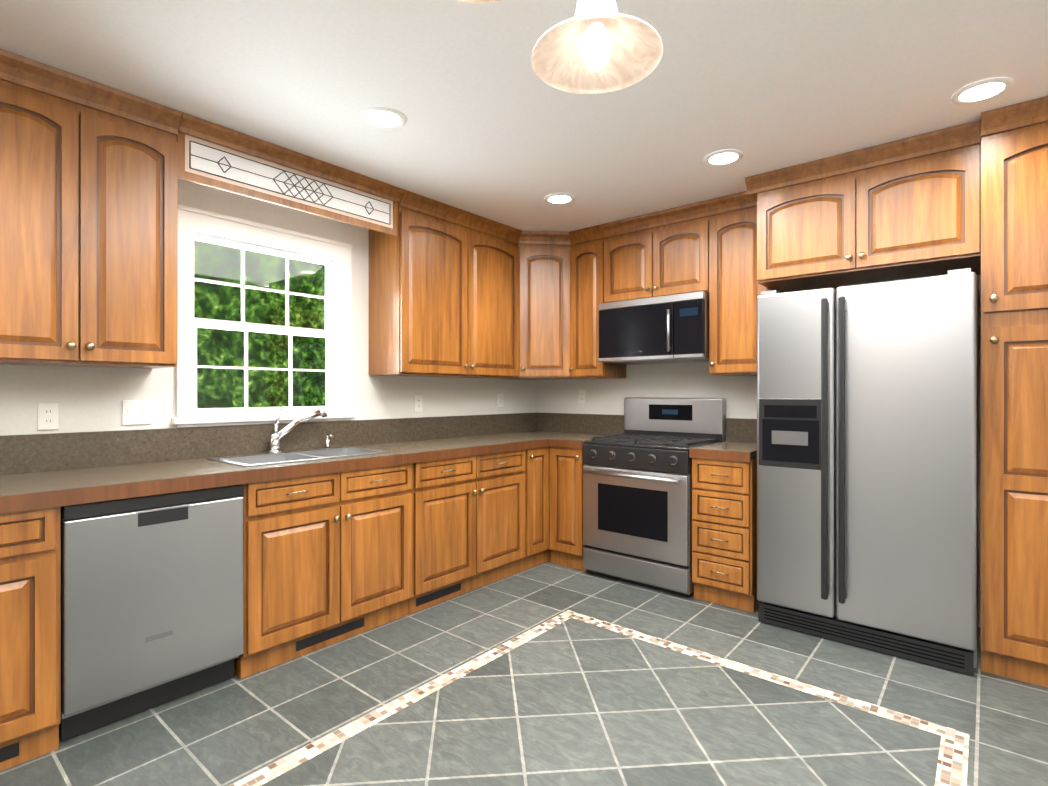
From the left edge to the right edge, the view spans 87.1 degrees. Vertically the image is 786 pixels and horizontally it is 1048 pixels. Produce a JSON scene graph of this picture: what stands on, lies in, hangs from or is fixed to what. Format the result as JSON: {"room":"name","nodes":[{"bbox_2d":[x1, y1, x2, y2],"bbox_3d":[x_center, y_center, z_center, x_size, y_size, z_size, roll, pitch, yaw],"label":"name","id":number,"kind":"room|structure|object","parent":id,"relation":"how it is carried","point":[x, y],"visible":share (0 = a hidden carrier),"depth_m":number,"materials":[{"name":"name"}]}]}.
{"room":"kitchen","nodes":[
{"label":"kitchen","id":0,"kind":"room"},
{"bbox_2d":[0,179,535,435],"bbox_3d":[-2.019,0.011,2.475,0.160,2.466,6.720,0,0,40],"label":"wall","id":1,"kind":"structure","parent":0,"point":[88,399],"depth_m":2.99,"materials":[{"name":"paint"}]},
{"bbox_2d":[37,403,58,429],"bbox_3d":[-2.018,0.099,2.340,0.008,0.115,0.070,0,0,40],"label":"electrical outlet","id":2,"kind":"object","parent":1,"relation":"attached to","point":[47,416],"visible":1,"depth_m":2.34,"materials":[{"name":"white plastic"}]},
{"bbox_2d":[0,49,181,368],"bbox_3d":[-1.885,-0.667,2.243,0.339,1.102,0.746,0,0,40],"label":"upper cabinet","id":3,"kind":"object","parent":1,"relation":"attached to","point":[88,223],"depth_m":2.17,"materials":[{"name":"brown wood"}]},
{"bbox_2d":[122,400,150,424],"bbox_3d":[-1.812,0.091,2.582,0.013,0.115,0.115,0,0,40],"label":"switch plate","id":4,"kind":"object","parent":1,"relation":"attached to","point":[136,412],"visible":1,"depth_m":2.58,"materials":[{"name":"white plastic"}]},
{"bbox_2d":[171,204,355,426],"bbox_3d":[-1.444,-0.376,3.117,0.195,1.089,1.004,0,0,40],"label":"window","id":5,"kind":"structure","parent":1,"relation":"in","point":[243,235],"depth_m":3.04,"materials":[{"name":"white"}]},
{"bbox_2d":[414,395,422,411],"bbox_3d":[-0.738,0.075,3.864,0.008,0.115,0.070,0,0,40],"label":"electrical outlet","id":6,"kind":"object","parent":1,"relation":"attached to","point":[418,403],"visible":1,"depth_m":3.86,"materials":[{"name":"white plastic"}]},
{"bbox_2d":[369,190,521,377],"bbox_3d":[-0.501,-0.668,3.858,0.379,1.104,1.106,0,0,40],"label":"upper cabinet","id":7,"kind":"object","parent":1,"relation":"attached to","point":[443,290],"visible":0.98,"depth_m":3.60,"materials":[{"name":"brown wood"}]},
{"bbox_2d":[177,112,404,235],"bbox_3d":[-1.131,-1.088,2.882,0.087,0.264,1.195,0,0,40],"label":"valance","id":8,"kind":"object","parent":7,"relation":"attached to","point":[215,156],"visible":0.94,"depth_m":2.79,"materials":[{"name":"brown wood"}]},
{"bbox_2d":[497,393,502,406],"bbox_3d":[-0.193,0.056,4.514,0.008,0.115,0.070,0,0,40],"label":"electrical outlet","id":9,"kind":"object","parent":1,"relation":"attached to","point":[499,399],"visible":1,"depth_m":4.51,"materials":[{"name":"white plastic"}]},
{"bbox_2d":[0,561,1047,785],"bbox_3d":[-0.081,1.304,0.848,5.220,0.120,6.720,0,0,40],"label":"floor","id":10,"kind":"structure","parent":0,"point":[548,673],"depth_m":2.15,"materials":[{"name":"tile"}]},
{"bbox_2d":[0,507,60,770],"bbox_3d":[-2.119,0.810,1.719,0.652,0.869,0.953,0,0,40],"label":"base cabinet","id":11,"kind":"object","parent":10,"relation":"on","point":[30,633],"visible":0.94,"depth_m":1.84,"materials":[{"name":"brown wood"}]},
{"bbox_2d":[59,484,243,741],"bbox_3d":[-1.628,0.809,2.330,0.619,0.861,0.602,0,0,40],"label":"dishwasher","id":12,"kind":"object","parent":10,"relation":"on","point":[151,601],"visible":0.85,"depth_m":2.10,"materials":[{"name":"metal"}]},
{"bbox_2d":[234,463,411,678],"bbox_3d":[-1.126,0.810,2.901,0.652,0.869,0.906,0,0,40],"label":"base cabinet","id":13,"kind":"object","parent":10,"relation":"on","point":[327,559],"visible":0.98,"depth_m":2.64,"materials":[{"name":"brown wood"}]},
{"bbox_2d":[408,450,524,614],"bbox_3d":[-0.520,0.809,3.624,0.652,0.869,0.973,0,0,40],"label":"base cabinet","id":14,"kind":"object","parent":10,"relation":"on","point":[468,523],"visible":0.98,"depth_m":3.37,"materials":[{"name":"brown wood"}]},
{"bbox_2d":[0,412,559,513],"bbox_3d":[-1.034,0.280,3.005,0.660,0.215,4.317,0,0,40],"label":"countertop","id":15,"kind":"structure","parent":14,"relation":"on","point":[43,471],"depth_m":2.61,"materials":[{"name":"stone"}]},
{"bbox_2d":[206,407,389,466],"bbox_3d":[-1.170,0.301,2.905,0.482,0.446,0.780,0,0,40],"label":"sink","id":16,"kind":"object","parent":15,"relation":"in","point":[275,454],"visible":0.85,"depth_m":2.99,"materials":[{"name":"silver metal"}]},
{"bbox_2d":[268,407,332,452],"bbox_3d":[-1.258,0.201,3.117,0.074,0.246,0.370,0,0,40],"label":"faucet","id":17,"kind":"object","parent":15,"relation":"on","point":[275,438],"depth_m":3.05,"materials":[{"name":"silver metal"}]},
{"bbox_2d":[521,447,549,570],"bbox_3d":[0.073,0.809,4.331,0.652,0.869,0.868,0,0,40],"label":"base cabinet","id":18,"kind":"object","parent":10,"relation":"on","point":[536,473],"visible":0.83,"depth_m":3.91,"materials":[{"name":"brown wood"}]},
{"bbox_2d":[548,447,588,570],"bbox_3d":[0.473,0.809,4.132,0.322,0.869,0.652,0,0,40],"label":"base cabinet","id":19,"kind":"object","parent":10,"relation":"on","point":[566,545],"visible":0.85,"depth_m":3.91,"materials":[{"name":"brown wood"}]},
{"bbox_2d":[552,413,623,448],"bbox_3d":[0.495,0.279,4.110,0.262,0.215,0.657,0,0,40],"label":"countertop","id":20,"kind":"structure","parent":19,"relation":"on","point":[569,430],"depth_m":4.41,"materials":[{"name":"stone"}]},
{"bbox_2d":[582,397,725,597],"bbox_3d":[0.877,0.639,3.764,0.758,1.210,0.694,0,0,40],"label":"range","id":21,"kind":"object","parent":10,"relation":"on","point":[637,502],"visible":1,"depth_m":3.58,"materials":[{"name":"silver metal"}]},
{"bbox_2d":[692,458,759,612],"bbox_3d":[1.321,0.810,3.420,0.352,0.869,0.652,0,0,40],"label":"base cabinet","id":22,"kind":"object","parent":10,"relation":"on","point":[724,532],"visible":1,"depth_m":3.18,"materials":[{"name":"brown wood"}]},
{"bbox_2d":[689,418,756,461],"bbox_3d":[1.327,0.280,3.427,0.354,0.215,0.633,0,0,40],"label":"countertop","id":23,"kind":"structure","parent":22,"relation":"on","point":[740,445],"depth_m":3.39,"materials":[{"name":"stone"}]},
{"bbox_2d":[757,268,977,675],"bbox_3d":[1.809,0.345,2.928,0.924,1.787,0.725,0,0,40],"label":"refrigerator","id":24,"kind":"object","parent":10,"relation":"on","point":[867,465],"visible":1,"depth_m":2.64,"materials":[{"name":"metal"}]},
{"bbox_2d":[981,96,1047,687],"bbox_3d":[2.420,0.012,2.480,0.560,2.464,0.679,0,0,40],"label":"pantry cabinet","id":25,"kind":"object","parent":10,"relation":"on","point":[1014,391],"visible":1,"depth_m":2.36,"materials":[{"name":"brown wood"}]},
{"bbox_2d":[0,0,1047,231],"bbox_3d":[-0.081,-1.282,0.848,5.220,0.120,6.720,0,0,40],"label":"ceiling","id":26,"kind":"structure","parent":0,"point":[496,128],"depth_m":2.16,"materials":[{"name":"paint"}]},
{"bbox_2d":[362,107,406,128],"bbox_3d":[-0.618,-1.217,2.448,0.196,0.008,0.196,0,0,40],"label":"recessed light","id":27,"kind":"object","parent":26,"relation":"in","point":[384,118],"visible":1,"depth_m":2.44,"materials":[{"name":"white"}]},
{"bbox_2d":[544,193,574,204],"bbox_3d":[0.223,-1.217,3.465,0.196,0.008,0.196,0,0,40],"label":"recessed light","id":28,"kind":"object","parent":26,"relation":"in","point":[559,198],"visible":0.98,"depth_m":3.45,"materials":[{"name":"white"}]},
{"bbox_2d":[456,0,662,93],"bbox_3d":[0.104,-0.930,0.765,0.628,0.582,0.808,0,0,40],"label":"pendant chandelier","id":29,"kind":"object","parent":26,"relation":"hanging from","point":[597,46],"visible":1,"depth_m":1.11,"materials":[{"name":"beige glass"}]},
{"bbox_2d":[704,149,743,165],"bbox_3d":[1.035,-1.217,2.862,0.196,0.008,0.196,0,0,40],"label":"recessed light","id":30,"kind":"object","parent":26,"relation":"in","point":[724,157],"visible":1,"depth_m":2.85,"materials":[{"name":"white"}]},
{"bbox_2d":[951,77,1013,104],"bbox_3d":[1.850,-1.217,2.230,0.196,0.008,0.196,0,0,40],"label":"recessed light","id":31,"kind":"object","parent":26,"relation":"in","point":[981,91],"visible":1,"depth_m":2.22,"materials":[{"name":"white"}]},
{"bbox_2d":[536,275,980,627],"bbox_3d":[2.028,0.011,3.360,4.860,2.466,0.160,0,0,40],"label":"wall","id":32,"kind":"structure","parent":0,"point":[606,396],"depth_m":4.08,"materials":[{"name":"paint"}]},
{"bbox_2d":[489,231,587,379],"bbox_3d":[0.142,-0.668,4.399,0.669,1.104,0.669,0,0,40],"label":"upper cabinet","id":33,"kind":"object","parent":32,"relation":"attached to","point":[544,305],"visible":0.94,"depth_m":4.20,"materials":[{"name":"brown wood"}]},
{"bbox_2d":[578,390,585,403],"bbox_3d":[0.478,0.029,4.548,0.070,0.115,0.008,0,0,40],"label":"electrical outlet","id":34,"kind":"object","parent":32,"relation":"attached to","point":[581,396],"visible":1,"depth_m":4.54,"materials":[{"name":"white plastic"}]},
{"bbox_2d":[569,225,625,378],"bbox_3d":[0.551,-0.668,4.245,0.321,1.104,0.379,0,0,40],"label":"upper cabinet","id":35,"kind":"object","parent":32,"relation":"attached to","point":[587,272],"visible":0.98,"depth_m":4.13,"materials":[{"name":"brown wood"}]},
{"bbox_2d":[601,200,709,302],"bbox_3d":[0.975,-0.934,3.889,0.782,0.572,0.379,0,0,40],"label":"upper cabinet","id":36,"kind":"object","parent":32,"relation":"attached to","point":[660,253],"visible":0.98,"depth_m":3.75,"materials":[{"name":"brown wood"}]},
{"bbox_2d":[599,291,708,364],"bbox_3d":[0.953,-0.432,3.862,0.774,0.423,0.446,0,0,40],"label":"microwave","id":37,"kind":"object","parent":36,"relation":"attached to","point":[673,328],"visible":0.98,"depth_m":3.69,"materials":[{"name":"silver metal"}]},
{"bbox_2d":[706,191,770,375],"bbox_3d":[1.413,-0.668,3.521,0.358,1.104,0.379,0,0,40],"label":"upper cabinet","id":38,"kind":"object","parent":32,"relation":"attached to","point":[736,289],"visible":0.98,"depth_m":3.42,"materials":[{"name":"brown wood"}]},
{"bbox_2d":[745,120,980,292],"bbox_3d":[1.836,-0.923,3.022,1.028,0.594,0.599,0,0,40],"label":"upper cabinet","id":39,"kind":"object","parent":32,"relation":"attached to","point":[906,208],"visible":1,"depth_m":2.77,"materials":[{"name":"brown wood"}]},
{"label":"outside","id":40,"kind":"structure","parent":0,"visible":0},
{"bbox_2d":[194,240,325,408],"bbox_3d":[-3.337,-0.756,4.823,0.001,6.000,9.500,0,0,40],"label":"trees","id":41,"kind":"object","parent":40,"point":[317,352],"depth_m":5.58,"materials":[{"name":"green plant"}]}
]}

